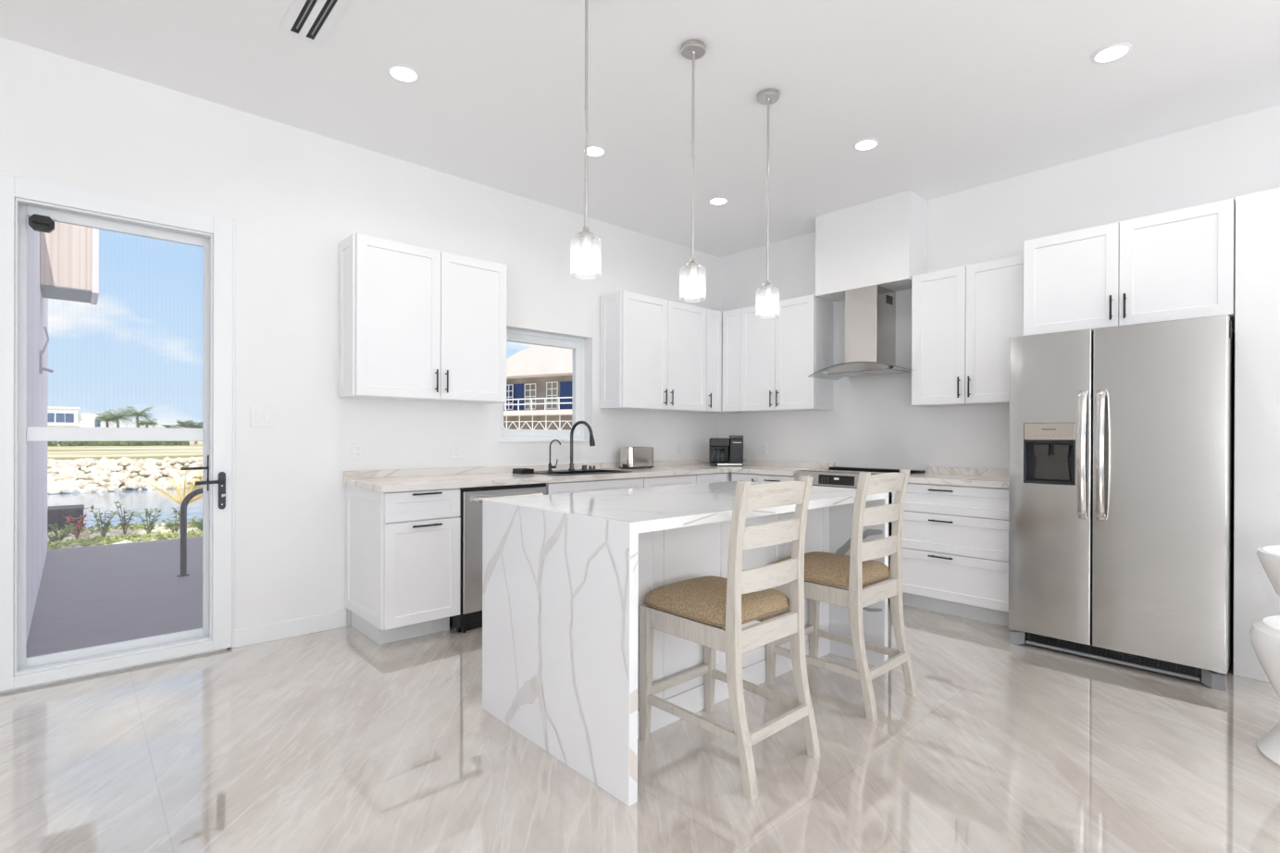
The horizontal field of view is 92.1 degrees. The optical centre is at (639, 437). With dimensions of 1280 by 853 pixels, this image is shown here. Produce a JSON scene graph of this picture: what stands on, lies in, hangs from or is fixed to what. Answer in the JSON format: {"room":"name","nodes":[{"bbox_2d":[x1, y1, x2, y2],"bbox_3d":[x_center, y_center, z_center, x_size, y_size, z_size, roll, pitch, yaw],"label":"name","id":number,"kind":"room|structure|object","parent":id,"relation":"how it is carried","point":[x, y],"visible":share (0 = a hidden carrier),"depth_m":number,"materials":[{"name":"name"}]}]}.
{"room":"kitchen","nodes":[
{"label":"kitchen","id":0,"kind":"room"},
{"bbox_2d":[26,216,48,640],"bbox_3d":[-5.161,-0.314,4.362,1.300,3.049,4.791,0,0,-43],"label":"wall","id":1,"kind":"structure","parent":0,"point":[37,306],"depth_m":4.39,"materials":[{"name":"white paint"}]},
{"bbox_2d":[39,326,53,373],"bbox_3d":[-4.832,-0.709,5.029,0.082,0.381,0.150,0,0,-43],"label":"wall bracket","id":2,"kind":"object","parent":1,"relation":"attached to","point":[42,368],"visible":1,"depth_m":5.01,"materials":[{"name":"grey metal"}]},
{"bbox_2d":[39,222,99,304],"bbox_3d":[-4.946,-1.682,5.359,0.359,0.915,0.625,0,0,-43],"label":"panel","id":3,"kind":"object","parent":1,"relation":"attached to","point":[69,254],"visible":0.62,"depth_m":5.15,"materials":[{"name":"beige plastic"}]},
{"bbox_2d":[0,37,720,648],"bbox_3d":[-2.342,-0.328,3.527,8.321,3.000,0.250,0,0,-43],"label":"wall","id":4,"kind":"structure","parent":0,"point":[292,194],"depth_m":3.70,"materials":[{"name":"paint"}]},
{"bbox_2d":[0,173,233,692],"bbox_3d":[-2.605,-0.020,3.096,0.943,2.360,0.131,0,0,-43],"label":"door","id":5,"kind":"structure","parent":4,"relation":"in","point":[14,191],"depth_m":3.07,"materials":[{"name":"white metal"}]},
{"bbox_2d":[0,171,235,693],"bbox_3d":[-2.645,-0.021,3.140,0.971,2.386,0.112,0,0,-43],"label":"trim","id":6,"kind":"structure","parent":4,"relation":"attached to","point":[1,172],"depth_m":3.42,"materials":[{"name":"white metal"}]},
{"bbox_2d":[250,406,273,426],"bbox_3d":[-2.155,-0.119,3.524,0.118,0.118,0.009,0,0,-43],"label":"light switch","id":7,"kind":"object","parent":4,"relation":"attached to","point":[260,416],"visible":1,"depth_m":3.52,"materials":[{"name":"white plastic"}]},
{"bbox_2d":[234,609,347,647],"bbox_3d":[-2.040,1.123,3.632,0.590,0.100,0.014,0,0,-43],"label":"baseboard","id":8,"kind":"structure","parent":4,"relation":"attached to","point":[290,628],"depth_m":3.61,"materials":[{"name":"white"}]},
{"bbox_2d":[351,442,363,460],"bbox_3d":[-1.772,0.087,3.877,0.072,0.114,0.009,0,0,-43],"label":"wall outlet","id":9,"kind":"object","parent":4,"relation":"attached to","point":[357,448],"visible":1,"depth_m":3.87,"materials":[{"name":"white plastic"}]},
{"bbox_2d":[338,233,507,403],"bbox_3d":[-1.377,-0.720,4.026,1.010,0.951,0.316,0,0,-43],"label":"upper cabinet","id":10,"kind":"object","parent":4,"relation":"attached to","point":[416,323],"visible":1,"depth_m":3.86,"materials":[{"name":"paint"}]},
{"bbox_2d":[450,443,460,459],"bbox_3d":[-1.287,0.096,4.322,0.072,0.114,0.009,0,0,-43],"label":"wall outlet","id":11,"kind":"object","parent":4,"relation":"attached to","point":[455,447],"visible":1,"depth_m":4.32,"materials":[{"name":"white plastic"}]},
{"bbox_2d":[500,328,584,440],"bbox_3d":[-0.805,-0.403,4.953,0.855,0.856,0.070,0,0,-43],"label":"window","id":12,"kind":"structure","parent":4,"relation":"in","point":[577,345],"depth_m":5.06,"materials":[{"name":"white metal"}]},
{"bbox_2d":[497,440,587,442],"bbox_3d":[-0.756,0.030,4.880,0.880,0.016,0.106,0,0,-43],"label":"trim","id":13,"kind":"structure","parent":4,"relation":"attached to","point":[498,441],"depth_m":4.78,"materials":[{"name":"white wood"}]},
{"bbox_2d":[599,290,706,411],"bbox_3d":[0.150,-0.717,5.429,1.032,0.951,0.316,0,0,-43],"label":"upper cabinet","id":14,"kind":"object","parent":4,"relation":"attached to","point":[652,356],"visible":1,"depth_m":5.22,"materials":[{"name":"paint"}]},
{"bbox_2d":[676,442,682,454],"bbox_3d":[0.374,0.103,5.848,0.072,0.114,0.009,0,0,-43],"label":"wall outlet","id":15,"kind":"object","parent":4,"relation":"attached to","point":[678,444],"visible":1,"depth_m":5.84,"materials":[{"name":"white plastic"}]},
{"bbox_2d":[684,308,736,413],"bbox_3d":[0.722,-0.715,5.954,0.518,0.951,0.316,0,0,-43],"label":"upper cabinet","id":16,"kind":"object","parent":4,"relation":"attached to","point":[714,317],"visible":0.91,"depth_m":5.77,"materials":[{"name":"paint"}]},
{"bbox_2d":[0,603,1279,852],"bbox_3d":[0.801,1.248,0.102,8.821,0.120,9.558,0,0,-43],"label":"floor","id":17,"kind":"structure","parent":0,"point":[337,740],"depth_m":2.25,"materials":[{"name":"tile"}]},
{"bbox_2d":[345,485,460,645],"bbox_3d":[-1.438,0.737,3.743,0.458,0.876,0.660,0,0,-43],"label":"base cabinet","id":18,"kind":"object","parent":17,"relation":"on","point":[403,549],"visible":0.92,"depth_m":3.55,"materials":[{"name":"paint"}]},
{"bbox_2d":[449,483,546,633],"bbox_3d":[-1.028,0.740,4.093,0.609,0.872,0.662,0,0,-43],"label":"dishwasher","id":19,"kind":"object","parent":17,"relation":"on","point":[471,499],"visible":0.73,"depth_m":3.74,"materials":[{"name":"silver metal"}]},
{"bbox_2d":[546,477,643,495],"bbox_3d":[-0.493,0.739,4.611,0.865,0.876,0.660,0,0,-43],"label":"base cabinet","id":20,"kind":"object","parent":17,"relation":"on","point":[573,487],"visible":0.06,"depth_m":4.36,"materials":[{"name":"paint"}]},
{"bbox_2d":[343,459,834,492],"bbox_3d":[-0.081,0.258,4.561,3.588,0.088,1.288,0,0,-43],"label":"countertop","id":21,"kind":"structure","parent":20,"relation":"on","point":[393,480],"depth_m":4.34,"materials":[{"name":"stone"}]},
{"bbox_2d":[512,468,534,473],"bbox_3d":[-0.846,0.244,4.473,0.097,0.034,0.130,0,0,-43],"label":"sink caddy","id":22,"kind":"object","parent":21,"relation":"on","point":[515,470],"visible":1,"depth_m":4.44,"materials":[{"name":"black plastic"}]},
{"bbox_2d":[547,439,561,471],"bbox_3d":[-0.637,0.136,4.663,0.125,0.240,0.058,0,0,24],"label":"water tap","id":23,"kind":"object","parent":21,"relation":"on","point":[551,466],"visible":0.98,"depth_m":4.66,"materials":[{"name":"grey metal"}]},
{"bbox_2d":[568,421,595,470],"bbox_3d":[-0.451,0.064,4.744,0.261,0.384,0.057,0,0,38],"label":"faucet","id":24,"kind":"object","parent":21,"relation":"on","point":[591,439],"visible":1,"depth_m":4.78,"materials":[{"name":"grey metal"}]},
{"bbox_2d":[534,465,632,475],"bbox_3d":[-0.469,0.345,4.649,0.680,0.251,0.480,0,0,-43],"label":"sink","id":25,"kind":"object","parent":21,"relation":"in","point":[584,471],"visible":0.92,"depth_m":4.67,"materials":[{"name":"black metal"}]},
{"bbox_2d":[619,447,654,469],"bbox_3d":[-0.031,0.173,5.268,0.317,0.180,0.166,0,0,-43],"label":"toaster","id":26,"kind":"object","parent":21,"relation":"on","point":[630,457],"visible":0.99,"depth_m":5.18,"materials":[{"name":"silver metal"}]},
{"bbox_2d":[708,435,743,466],"bbox_3d":[0.802,0.124,5.765,0.305,0.283,0.243,0,0,3],"label":"coffee maker","id":27,"kind":"object","parent":21,"relation":"on","point":[722,452],"visible":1,"depth_m":5.68,"materials":[{"name":"black plastic"}]},
{"bbox_2d":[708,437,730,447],"bbox_3d":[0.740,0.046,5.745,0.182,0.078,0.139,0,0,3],"label":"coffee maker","id":28,"kind":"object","parent":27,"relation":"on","point":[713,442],"depth_m":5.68,"materials":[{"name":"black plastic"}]},
{"bbox_2d":[641,474,696,487],"bbox_3d":[0.036,0.740,5.120,0.598,0.876,0.627,0,0,-43],"label":"base cabinet","id":29,"kind":"object","parent":17,"relation":"on","point":[685,479],"visible":0.1,"depth_m":4.88,"materials":[{"name":"paint"}]},
{"bbox_2d":[482,481,888,807],"bbox_3d":[0.296,0.728,2.930,1.785,0.909,0.964,0,0,-43],"label":"kitchen island","id":30,"kind":"object","parent":17,"relation":"on","point":[566,577],"visible":0.8,"depth_m":2.43,"materials":[{"name":"white stone"}]},
{"bbox_2d":[695,472,731,484],"bbox_3d":[0.635,0.742,5.670,1.026,0.876,0.627,0,0,-43],"label":"base cabinet","id":31,"kind":"object","parent":17,"relation":"on","point":[717,477],"visible":0.14,"depth_m":5.24,"materials":[{"name":"paint"}]},
{"bbox_2d":[639,476,820,799],"bbox_3d":[0.335,0.665,2.357,0.418,1.035,0.552,0,0,-43],"label":"counter stool","id":32,"kind":"object","parent":17,"relation":"on","point":[698,610],"visible":1,"depth_m":2.24,"materials":[{"name":"beige wood"}]},
{"bbox_2d":[645,575,789,625],"bbox_3d":[0.299,0.615,2.396,0.416,0.088,0.444,0,0,-43],"label":"seat cushion","id":33,"kind":"object","parent":32,"relation":"on","point":[702,601],"depth_m":2.28,"materials":[{"name":"beige fabric"}]},
{"bbox_2d":[731,472,794,483],"bbox_3d":[1.214,0.744,5.323,0.646,0.876,0.656,0,0,-43],"label":"base cabinet","id":34,"kind":"object","parent":17,"relation":"on","point":[735,477],"visible":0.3,"depth_m":5.14,"materials":[{"name":"paint"}]},
{"bbox_2d":[765,469,917,720],"bbox_3d":[0.945,0.667,2.917,0.418,1.035,0.552,0,0,-43],"label":"counter stool","id":35,"kind":"object","parent":17,"relation":"on","point":[869,581],"visible":0.84,"depth_m":2.77,"materials":[{"name":"beige wood"}]},
{"bbox_2d":[773,551,889,586],"bbox_3d":[0.909,0.616,2.956,0.416,0.088,0.444,0,0,-43],"label":"seat cushion","id":36,"kind":"object","parent":35,"relation":"on","point":[827,568],"depth_m":2.81,"materials":[{"name":"beige fabric"}]},
{"bbox_2d":[794,466,925,603],"bbox_3d":[1.675,0.707,4.769,0.658,0.914,0.774,0,0,-43],"label":"range","id":37,"kind":"object","parent":17,"relation":"on","point":[835,477],"visible":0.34,"depth_m":4.67,"materials":[{"name":"grey metal"}]},
{"bbox_2d":[812,484,891,603],"bbox_3d":[1.675,0.722,4.769,0.658,0.885,0.764,0,0,-43],"label":"oven","id":38,"kind":"object","parent":37,"relation":"in","point":[834,486],"depth_m":4.48,"materials":[{"name":"silver metal"}]},
{"bbox_2d":[798,468,924,474],"bbox_3d":[1.716,0.271,4.806,0.529,0.015,0.770,0,0,-43],"label":"glass cooktop","id":39,"kind":"object","parent":37,"relation":"in","point":[851,471],"depth_m":4.78,"materials":[{"name":"black glass"}]},
{"bbox_2d":[891,483,1008,626],"bbox_3d":[2.233,0.749,4.215,0.646,0.876,0.789,0,0,-43],"label":"base cabinet","id":40,"kind":"object","parent":17,"relation":"on","point":[955,541],"visible":0.78,"depth_m":4.00,"materials":[{"name":"paint"}]},
{"bbox_2d":[907,466,1008,488],"bbox_3d":[2.240,0.267,4.221,0.630,0.088,0.784,0,0,-43],"label":"countertop","id":41,"kind":"structure","parent":40,"relation":"on","point":[986,478],"depth_m":4.24,"materials":[{"name":"stone"}]},
{"bbox_2d":[1008,314,1234,692],"bbox_3d":[2.711,0.309,3.466,0.897,1.761,0.917,0,0,-43],"label":"refrigerator","id":42,"kind":"object","parent":17,"relation":"on","point":[1122,447],"visible":1,"depth_m":3.15,"materials":[{"name":"grey metal"}]},
{"bbox_2d":[1249,546,1279,767],"bbox_3d":[2.555,0.809,2.201,0.544,0.764,0.544,0,0,-43],"label":"tub chair","id":43,"kind":"object","parent":17,"relation":"on","point":[1264,633],"visible":1,"depth_m":2.29,"materials":[{"name":"white plastic"}]},
{"bbox_2d":[0,0,1279,257],"bbox_3d":[0.811,-1.887,0.097,8.821,0.150,9.558,0,0,-43],"label":"ceiling","id":44,"kind":"structure","parent":0,"point":[955,95],"depth_m":3.16,"materials":[{"name":"paint"}]},
{"bbox_2d":[277,0,350,48],"bbox_3d":[-1.166,-1.819,2.397,0.176,0.006,1.150,0,0,-43],"label":"ceiling vent","id":45,"kind":"object","parent":44,"relation":"in","point":[310,21],"visible":1,"depth_m":2.69,"materials":[{"name":"white metal"}]},
{"bbox_2d":[386,63,420,82],"bbox_3d":[-1.183,-1.819,3.088,0.156,0.006,0.156,0,0,-43],"label":"recessed light","id":46,"kind":"object","parent":44,"relation":"in","point":[404,73],"visible":1,"depth_m":3.08,"materials":[{"name":"white plastic"}]},
{"bbox_2d":[571,0,601,274],"bbox_3d":[-0.214,-1.231,2.453,0.124,1.176,0.124,0,0,-43],"label":"pendant light","id":47,"kind":"object","parent":44,"relation":"hanging from","point":[585,261],"visible":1,"depth_m":2.45,"materials":[{"name":"silver metal"}]},
{"bbox_2d":[582,145,606,156],"bbox_3d":[-0.291,-1.818,3.920,0.156,0.006,0.156,0,0,-43],"label":"recessed light","id":48,"kind":"object","parent":44,"relation":"in","point":[592,150],"visible":0.91,"depth_m":3.92,"materials":[{"name":"white"}]},
{"bbox_2d":[679,39,706,298],"bbox_3d":[0.246,-1.230,2.876,0.124,1.176,0.124,0,0,-43],"label":"pendant light","id":49,"kind":"object","parent":44,"relation":"hanging from","point":[692,50],"visible":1,"depth_m":2.87,"materials":[{"name":"silver metal"}]},
{"bbox_2d":[708,197,728,205],"bbox_3d":[0.603,-1.816,4.742,0.156,0.006,0.156,0,0,-43],"label":"recessed light","id":50,"kind":"object","parent":44,"relation":"in","point":[717,201],"visible":1,"depth_m":4.74,"materials":[{"name":"white"}]},
{"bbox_2d":[755,88,779,316],"bbox_3d":[0.677,-1.229,3.271,0.124,1.176,0.124,0,0,-43],"label":"pendant light","id":51,"kind":"object","parent":44,"relation":"hanging from","point":[767,305],"visible":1,"depth_m":3.26,"materials":[{"name":"silver metal"}]},
{"bbox_2d":[852,138,879,150],"bbox_3d":[1.399,-1.812,3.820,0.156,0.006,0.156,0,0,-43],"label":"recessed light","id":52,"kind":"object","parent":44,"relation":"in","point":[863,144],"visible":1,"depth_m":3.82,"materials":[{"name":"white"}]},
{"bbox_2d":[1091,42,1132,62],"bbox_3d":[2.220,-1.808,2.905,0.156,0.006,0.156,0,0,-43],"label":"recessed light","id":53,"kind":"object","parent":44,"relation":"in","point":[1116,51],"visible":1,"depth_m":2.90,"materials":[{"name":"white plastic"}]},
{"bbox_2d":[815,189,927,301],"bbox_3d":[1.824,-1.488,4.907,0.320,0.652,0.775,0,0,-43],"label":"wall","id":54,"kind":"structure","parent":0,"point":[882,242],"depth_m":4.73,"materials":[{"name":"paint"}]},
{"bbox_2d":[719,104,1279,472],"bbox_3d":[3.962,-0.305,2.999,0.250,3.000,9.558,0,0,-43],"label":"wall","id":55,"kind":"structure","parent":0,"point":[873,422],"depth_m":4.50,"materials":[{"name":"paint"}]},
{"bbox_2d":[760,442,767,454],"bbox_3d":[1.172,0.104,5.843,0.009,0.114,0.072,0,0,-43],"label":"wall outlet","id":56,"kind":"object","parent":55,"relation":"attached to","point":[764,445],"visible":1,"depth_m":5.84,"materials":[{"name":"white plastic"}]},
{"bbox_2d":[721,294,832,412],"bbox_3d":[1.208,-0.713,5.562,0.336,0.951,0.982,0,0,-43],"label":"upper cabinet","id":57,"kind":"object","parent":55,"relation":"attached to","point":[768,361],"visible":1,"depth_m":5.36,"materials":[{"name":"paint"}]},
{"bbox_2d":[808,285,913,377],"bbox_3d":[1.778,-0.824,4.823,0.498,0.676,0.793,0,0,-43],"label":"range hood","id":58,"kind":"object","parent":55,"relation":"attached to","point":[870,311],"visible":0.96,"depth_m":4.79,"materials":[{"name":"silver metal"}]},
{"bbox_2d":[820,362,911,377],"bbox_3d":[1.791,-0.532,4.837,0.440,0.058,0.600,0,0,-43],"label":"hood","id":59,"kind":"object","parent":58,"relation":"attached to","point":[850,369],"depth_m":4.73,"materials":[{"name":"silver metal"}]},
{"bbox_2d":[885,294,893,305],"bbox_3d":[1.955,-1.077,4.836,0.110,0.065,0.002,0,0,-43],"label":"vent grille","id":60,"kind":"object","parent":58,"relation":"attached to","point":[888,297],"depth_m":4.84,"materials":[{"name":"grey metal"}]},
{"bbox_2d":[911,254,1023,407],"bbox_3d":[2.347,-0.707,4.323,0.336,0.951,0.792,0,0,-43],"label":"upper cabinet","id":61,"kind":"object","parent":55,"relation":"attached to","point":[964,319],"visible":0.88,"depth_m":4.25,"materials":[{"name":"paint"}]},
{"bbox_2d":[1023,198,1235,335],"bbox_3d":[2.848,-0.910,3.606,0.570,0.585,0.932,0,0,-43],"label":"upper cabinet","id":62,"kind":"object","parent":55,"relation":"attached to","point":[1176,265],"visible":0.9,"depth_m":3.39,"materials":[{"name":"paint"}]},
{"bbox_2d":[1233,187,1279,683],"bbox_3d":[3.804,-0.004,2.586,0.541,2.397,1.862,0,0,-43],"label":"wall","id":63,"kind":"structure","parent":0,"point":[1257,292],"depth_m":3.03,"materials":[{"name":"paint"}]},
{"label":"outside","id":64,"kind":"structure","parent":0,"visible":0},
{"bbox_2d":[47,486,202,531],"bbox_3d":[-13.747,2.456,22.349,90.000,0.001,25.500,0,0,-43],"label":"canal water","id":65,"kind":"structure","parent":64,"point":[136,500],"depth_m":22.65,"materials":[{"name":"blue liquid"}]},
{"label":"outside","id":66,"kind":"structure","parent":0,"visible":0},
{"label":"lawn","id":67,"kind":"structure","parent":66,"visible":0},
{"bbox_2d":[503,345,572,430],"bbox_3d":[-5.670,-3.409,52.758,21.106,9.600,6.298,0,0,29],"label":"apartment building","id":68,"kind":"structure","parent":67,"relation":"on","point":[539,378],"depth_m":51.75,"materials":[{"name":"concrete"}]},
{"bbox_2d":[504,384,513,410],"bbox_3d":[-11.555,-3.541,54.328,1.000,2.220,0.050,0,0,29],"label":"window grille","id":69,"kind":"object","parent":68,"relation":"attached to","point":[509,387],"depth_m":54.37,"materials":[{"name":"white"}]},
{"bbox_2d":[524,383,535,410],"bbox_3d":[-9.473,-3.533,53.291,1.250,2.220,0.050,0,0,29],"label":"window grille","id":70,"kind":"object","parent":68,"relation":"attached to","point":[529,388],"depth_m":53.34,"materials":[{"name":"white"}]},
{"bbox_2d":[546,381,558,409],"bbox_3d":[-7.439,-3.554,52.166,1.200,2.280,0.050,0,0,29],"label":"window grille","id":71,"kind":"object","parent":68,"relation":"attached to","point":[552,387],"depth_m":52.27,"materials":[{"name":"white"}]},
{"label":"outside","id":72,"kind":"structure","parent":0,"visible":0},
{"bbox_2d":[47,441,202,489],"bbox_3d":[-68.026,1.735,118.390,180.000,1.752,193.600,0,0,-43],"label":"bank","id":73,"kind":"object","parent":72,"point":[56,453],"visible":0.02,"depth_m":50.06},
{"bbox_2d":[47,406,101,442],"bbox_3d":[-104.813,-2.182,110.922,12.100,6.300,11.200,0,0,-43],"label":"house","id":74,"kind":"structure","parent":73,"relation":"on","point":[56,416],"depth_m":108.58,"materials":[{"name":"white"}]},
{"bbox_2d":[94,413,120,427],"bbox_3d":[-70.599,-1.013,81.778,2.775,4.302,3.063,0,0,-43],"label":"palm tree","id":75,"kind":"object","parent":73,"relation":"on","point":[103,418],"visible":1,"depth_m":81.50,"materials":[{"name":"green plant"}]},
{"bbox_2d":[47,441,189,446],"bbox_3d":[-67.002,0.731,79.695,14.347,1.591,3.091,0,0,-43],"label":"hedge","id":76,"kind":"object","parent":73,"relation":"on","point":[49,443],"visible":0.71,"depth_m":78.49,"materials":[{"name":"green plant"}]},
{"bbox_2d":[105,409,136,427],"bbox_3d":[-73.724,-1.479,87.007,4.318,5.195,4.277,0,0,-43],"label":"palm tree","id":77,"kind":"object","parent":73,"relation":"on","point":[120,413],"visible":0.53,"depth_m":86.97,"materials":[{"name":"green plant"}]},
{"bbox_2d":[47,457,202,494],"bbox_3d":[-23.816,1.758,29.893,12.958,1.648,4.056,0,0,-43],"label":"riprap","id":78,"kind":"object","parent":73,"relation":"on","point":[65,477],"visible":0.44,"depth_m":28.64,"materials":[{"name":"stone"}]},
{"bbox_2d":[116,406,156,427],"bbox_3d":[-67.110,-1.523,82.316,4.077,5.342,4.368,0,0,-43],"label":"palm tree","id":79,"kind":"object","parent":73,"relation":"on","point":[136,415],"visible":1,"depth_m":82.24,"materials":[{"name":"green plant"}]},
{"bbox_2d":[138,419,159,427],"bbox_3d":[-71.958,-0.779,89.964,3.060,3.804,2.925,0,0,-43],"label":"palm tree","id":80,"kind":"object","parent":73,"relation":"on","point":[142,423],"visible":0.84,"depth_m":89.93,"materials":[{"name":"green plant"}]},
{"bbox_2d":[161,424,178,428],"bbox_3d":[-65.645,-0.325,86.351,2.270,2.956,2.335,0,0,-43],"label":"palm tree","id":81,"kind":"object","parent":73,"relation":"on","point":[164,426],"visible":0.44,"depth_m":85.91,"materials":[{"name":"green plant"}]},
{"bbox_2d":[175,420,197,428],"bbox_3d":[-65.587,-0.679,89.014,2.850,3.653,2.846,0,0,-43],"label":"palm tree","id":82,"kind":"object","parent":73,"relation":"on","point":[183,424],"visible":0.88,"depth_m":88.82,"materials":[{"name":"green plant"}]},
{"bbox_2d":[187,422,202,444],"bbox_3d":[-68.280,-0.644,94.780,2.874,3.548,2.798,0,0,-43],"label":"palm tree","id":83,"kind":"object","parent":73,"relation":"on","point":[200,425],"visible":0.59,"depth_m":94.68,"materials":[{"name":"green plant"}]},
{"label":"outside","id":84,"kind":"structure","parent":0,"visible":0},
{"bbox_2d":[47,521,200,548],"bbox_3d":[-6.133,1.999,11.106,22.000,1.562,6.359,0,0,-43],"label":"lawn","id":85,"kind":"structure","parent":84,"point":[192,528],"depth_m":8.20,"materials":[{"name":"green plant"}]},
{"bbox_2d":[47,522,76,545],"bbox_3d":[-6.867,1.147,7.277,0.362,0.266,0.254,0,0,10],"label":"shrub","id":86,"kind":"object","parent":85,"relation":"on","point":[55,527],"visible":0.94,"depth_m":7.28,"materials":[{"name":"green plant"}]},
{"bbox_2d":[47,504,84,532],"bbox_3d":[-8.718,1.318,9.121,0.745,0.548,0.620,0,0,-43],"label":"box","id":87,"kind":"object","parent":85,"relation":"on","point":[55,515],"visible":0.29,"depth_m":9.01,"materials":[{"name":"grey"}]},
{"bbox_2d":[63,511,87,538],"bbox_3d":[-6.996,1.110,7.675,0.207,0.359,0.243,0,0,1],"label":"shrub","id":88,"kind":"object","parent":85,"relation":"on","point":[80,526],"visible":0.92,"depth_m":7.68,"materials":[{"name":"red plant"}]},
{"bbox_2d":[85,505,117,537],"bbox_3d":[-6.664,1.060,7.661,0.275,0.447,0.360,0,0,29],"label":"shrub","id":89,"kind":"object","parent":85,"relation":"on","point":[106,524],"visible":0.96,"depth_m":7.65,"materials":[{"name":"green plant"}]},
{"bbox_2d":[47,518,202,549],"bbox_3d":[-6.550,1.223,8.083,2.624,0.194,2.465,0,0,-43],"label":"ground cover","id":90,"kind":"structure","parent":85,"relation":"on","point":[96,539],"depth_m":7.40,"materials":[{"name":"green plant"}]},
{"bbox_2d":[47,522,202,549],"bbox_3d":[-5.977,1.268,8.646,3.570,0.163,2.546,0,0,-43],"label":"pebbles","id":91,"kind":"object","parent":85,"relation":"on","point":[157,528],"visible":0.2,"depth_m":8.23,"materials":[{"name":"stone"}]},
{"bbox_2d":[113,500,138,534],"bbox_3d":[-6.716,1.054,8.074,0.271,0.478,0.292,0,0,-25],"label":"shrub","id":92,"kind":"object","parent":85,"relation":"on","point":[124,525],"visible":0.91,"depth_m":8.06,"materials":[{"name":"green plant"}]},
{"bbox_2d":[135,508,161,534],"bbox_3d":[-6.319,1.093,7.946,0.258,0.384,0.325,0,0,0],"label":"shrub","id":93,"kind":"object","parent":85,"relation":"on","point":[150,528],"visible":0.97,"depth_m":7.95,"materials":[{"name":"green plant"}]},
{"bbox_2d":[160,507,180,535],"bbox_3d":[-6.047,1.097,8.016,0.323,0.371,0.322,0,0,-20],"label":"shrub","id":94,"kind":"object","parent":85,"relation":"on","point":[169,526],"visible":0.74,"depth_m":7.99,"materials":[{"name":"green plant"}]},
{"bbox_2d":[145,472,202,529],"bbox_3d":[-6.313,0.956,8.640,0.786,0.914,0.664,0,0,2],"label":"palm","id":95,"kind":"object","parent":85,"relation":"on","point":[196,497],"visible":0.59,"depth_m":8.57,"materials":[{"name":"yellow plant"}]},
{"bbox_2d":[188,516,202,532],"bbox_3d":[-5.772,1.140,8.092,0.262,0.275,0.267,0,0,-43],"label":"shrub","id":96,"kind":"object","parent":85,"relation":"on","point":[200,525],"visible":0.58,"depth_m":8.05,"materials":[{"name":"green plant"}]},
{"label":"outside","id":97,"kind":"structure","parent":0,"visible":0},
{"bbox_2d":[26,536,202,658],"bbox_3d":[-1.829,1.268,7.457,10.600,0.100,4.831,0,0,-43],"label":"terrace","id":98,"kind":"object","parent":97,"point":[91,596],"depth_m":4.74,"materials":[{"name":"grey concrete"}]},
{"bbox_2d":[176,487,202,576],"bbox_3d":[-3.827,0.832,5.586,0.585,0.764,0.090,0,0,-43],"label":"rail","id":99,"kind":"object","parent":98,"relation":"on","point":[183,506],"visible":0.44,"depth_m":5.41,"materials":[{"name":"grey metal"}]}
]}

